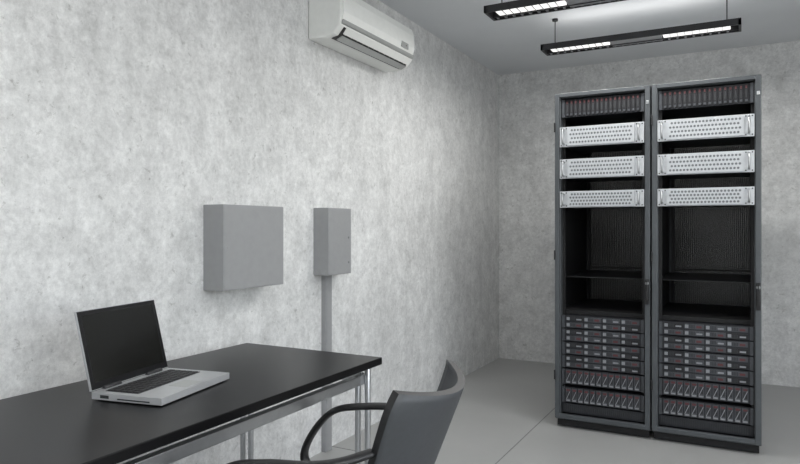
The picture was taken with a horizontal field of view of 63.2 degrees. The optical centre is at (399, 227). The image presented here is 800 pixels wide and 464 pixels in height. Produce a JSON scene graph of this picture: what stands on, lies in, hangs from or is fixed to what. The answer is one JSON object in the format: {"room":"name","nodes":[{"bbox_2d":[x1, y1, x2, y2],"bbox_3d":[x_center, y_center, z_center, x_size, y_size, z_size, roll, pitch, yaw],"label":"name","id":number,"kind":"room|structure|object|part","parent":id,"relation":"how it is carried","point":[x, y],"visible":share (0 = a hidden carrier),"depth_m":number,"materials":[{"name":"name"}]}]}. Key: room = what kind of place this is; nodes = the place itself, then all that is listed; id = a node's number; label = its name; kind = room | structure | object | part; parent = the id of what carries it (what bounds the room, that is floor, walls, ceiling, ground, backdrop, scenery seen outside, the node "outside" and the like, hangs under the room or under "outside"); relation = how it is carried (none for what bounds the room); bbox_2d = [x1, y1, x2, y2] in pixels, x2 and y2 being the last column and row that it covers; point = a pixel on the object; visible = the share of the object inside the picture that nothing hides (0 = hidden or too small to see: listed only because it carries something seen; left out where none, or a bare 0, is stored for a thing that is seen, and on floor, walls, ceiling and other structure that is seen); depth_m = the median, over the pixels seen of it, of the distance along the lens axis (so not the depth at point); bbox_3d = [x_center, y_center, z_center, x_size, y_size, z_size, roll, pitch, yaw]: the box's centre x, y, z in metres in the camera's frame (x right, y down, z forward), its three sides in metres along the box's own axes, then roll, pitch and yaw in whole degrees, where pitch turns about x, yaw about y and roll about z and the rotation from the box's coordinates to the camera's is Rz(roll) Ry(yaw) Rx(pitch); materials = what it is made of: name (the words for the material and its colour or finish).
{"room":"server room","nodes":[
{"label":"server room","id":0,"kind":"room"},
{"bbox_2d":[0,0,498,463],"bbox_3d":[-1.062,-0.110,2.585,0.120,2.720,8.610,0,0,28],"label":"wall","id":1,"kind":"structure","parent":0,"point":[120,120],"depth_m":3.04,"materials":[{"name":"concrete"}]},
{"bbox_2d":[203,204,282,290],"bbox_3d":[-0.710,0.085,2.992,0.120,0.374,0.410,0,0,28],"label":"electrical box","id":2,"kind":"object","parent":1,"relation":"attached to","point":[243,244],"visible":1,"depth_m":2.88,"materials":[{"name":"grey metal"}]},
{"bbox_2d":[313,208,350,452],"bbox_3d":[-0.376,0.570,3.641,0.102,1.360,0.230,0,0,28],"label":"junction box","id":3,"kind":"object","parent":1,"relation":"attached to","point":[331,226],"visible":0.97,"depth_m":3.62,"materials":[{"name":"grey metal"}]},
{"bbox_2d":[309,0,413,71],"bbox_3d":[-0.200,-1.153,3.842,0.224,0.285,0.850,0,0,28],"label":"air conditioner","id":4,"kind":"object","parent":1,"relation":"attached to","point":[355,29],"visible":1,"depth_m":3.66,"materials":[{"name":"plastic"}]},
{"bbox_3d":[-0.112,-1.174,3.795,0.020,0.188,0.824,0,0,28],"label":"panel","id":5,"kind":"part","parent":4,"relation":"part of","materials":[{"name":"plastic"}]},
{"bbox_2d":[310,358,799,463],"bbox_3d":[0.934,1.300,1.525,4.640,0.100,8.610,0,0,28],"label":"floor","id":6,"kind":"structure","parent":0,"point":[502,400],"depth_m":3.90,"materials":[{"name":"tile"}]},
{"bbox_2d":[0,343,381,463],"bbox_3d":[-0.824,0.875,1.818,0.680,0.750,1.940,0,0,28],"label":"desk","id":7,"kind":"object","parent":6,"relation":"on","point":[63,424],"visible":0.95,"depth_m":1.82,"materials":[{"name":"laminate"}]},
{"bbox_2d":[74,299,228,405],"bbox_3d":[-0.759,0.372,2.023,0.305,0.255,0.345,0,0,17],"label":"laptop","id":8,"kind":"object","parent":7,"relation":"on","point":[123,342],"visible":1,"depth_m":2.01,"materials":[{"name":"silver metal"}]},
{"bbox_3d":[-0.873,0.360,2.059,0.010,0.236,0.344,-15,-4,17],"label":"screen lid","id":9,"kind":"part","parent":8,"relation":"part of","materials":[{"name":"silver metal"}]},
{"bbox_3d":[-0.820,0.889,1.831,0.651,0.722,1.865,0,0,28],"label":"steel frame","id":10,"kind":"part","parent":7,"relation":"part of","materials":[{"name":"silver metal"}]},
{"bbox_2d":[227,359,464,463],"bbox_3d":[-0.155,0.823,1.861,0.690,0.855,0.626,0,0,23],"label":"office chair","id":11,"kind":"object","parent":6,"relation":"on","point":[413,427],"visible":1,"depth_m":1.63,"materials":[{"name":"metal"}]},
{"bbox_3d":[-0.310,0.695,1.654,0.517,0.302,0.123,0,0,23],"label":"armrest","id":12,"kind":"part","parent":11,"relation":"part of","materials":[{"name":"black plastic"}]},
{"bbox_3d":[-0.116,0.695,2.113,0.516,0.302,0.116,0,0,23],"label":"armrest","id":13,"kind":"part","parent":11,"relation":"part of","materials":[{"name":"black plastic"}]},
{"bbox_3d":[0.054,0.574,1.773,0.235,0.358,0.457,0,0,23],"label":"backrest","id":14,"kind":"part","parent":11,"relation":"part of","materials":[{"name":"black plastic"}]},
{"bbox_2d":[332,408,554,463],"bbox_3d":[2.223,1.249,3.954,4.400,0.001,2.870,0,0,28],"label":"strip","id":15,"kind":"object","parent":6,"relation":"on","point":[554,408],"depth_m":3.75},
{"bbox_2d":[554,85,651,436],"bbox_3d":[1.429,0.203,4.347,0.568,2.095,0.990,0,0,28],"label":"rack","id":16,"kind":"object","parent":6,"relation":"on","point":[603,370],"visible":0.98,"depth_m":4.04,"materials":[{"name":"metal"}]},
{"bbox_3d":[1.242,1.131,3.992,0.490,0.058,0.014,0,0,28],"label":"vent panel","id":17,"kind":"part","parent":16,"relation":"part of","materials":[{"name":"black metal"}]},
{"bbox_3d":[1.647,0.172,4.755,0.498,1.915,0.014,0,0,28],"label":"door","id":18,"kind":"part","parent":16,"relation":"part of","materials":[{"name":"plastic"}]},
{"bbox_2d":[651,74,761,452],"bbox_3d":[1.934,0.203,4.079,0.568,2.095,0.990,0,0,28],"label":"rack","id":19,"kind":"object","parent":6,"relation":"on","point":[706,254],"visible":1,"depth_m":3.77,"materials":[{"name":"metal"}]},
{"bbox_3d":[1.747,1.131,3.724,0.490,0.058,0.014,0,0,28],"label":"vent panel","id":20,"kind":"part","parent":19,"relation":"part of","materials":[{"name":"black metal"}]},
{"bbox_3d":[2.152,0.172,4.487,0.498,1.915,0.014,0,0,28],"label":"door","id":21,"kind":"part","parent":19,"relation":"part of","materials":[{"name":"plastic"}]},
{"bbox_2d":[379,0,799,74],"bbox_3d":[0.934,-1.520,1.525,4.640,0.100,8.610,0,0,28],"label":"ceiling","id":22,"kind":"structure","parent":0,"point":[513,45],"depth_m":4.77,"materials":[{"name":"paint"}]},
{"bbox_2d":[484,0,624,20],"bbox_3d":[1.070,-1.355,3.530,1.240,0.230,0.170,0,0,28],"label":"pendant light","id":23,"kind":"object","parent":22,"relation":"hanging from","point":[518,8],"visible":1,"depth_m":3.67,"materials":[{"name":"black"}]},
{"bbox_2d":[496,0,566,15],"bbox_3d":[1.060,-1.255,3.510,1.120,0.030,0.101,0,0,28],"label":"diffuser","id":24,"kind":"object","parent":23,"relation":"attached to","point":[512,8],"depth_m":3.67,"materials":[{"name":"white plastic"}]},
{"bbox_2d":[541,0,740,55],"bbox_3d":[1.568,-1.355,4.319,1.240,0.230,0.170,0,0,28],"label":"pendant light","id":25,"kind":"object","parent":22,"relation":"hanging from","point":[728,25],"visible":1,"depth_m":4.26,"materials":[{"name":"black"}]},
{"bbox_2d":[550,26,730,51],"bbox_3d":[1.557,-1.255,4.299,1.120,0.030,0.101,0,0,28],"label":"diffuser","id":26,"kind":"object","parent":25,"relation":"attached to","point":[677,31],"depth_m":4.27,"materials":[{"name":"white plastic"}]},
{"bbox_2d":[499,41,799,386],"bbox_3d":[2.924,-0.110,5.275,4.400,2.720,0.120,0,0,28],"label":"wall","id":27,"kind":"structure","parent":0,"point":[526,99],"depth_m":5.79,"materials":[{"name":"concrete"}]}
]}

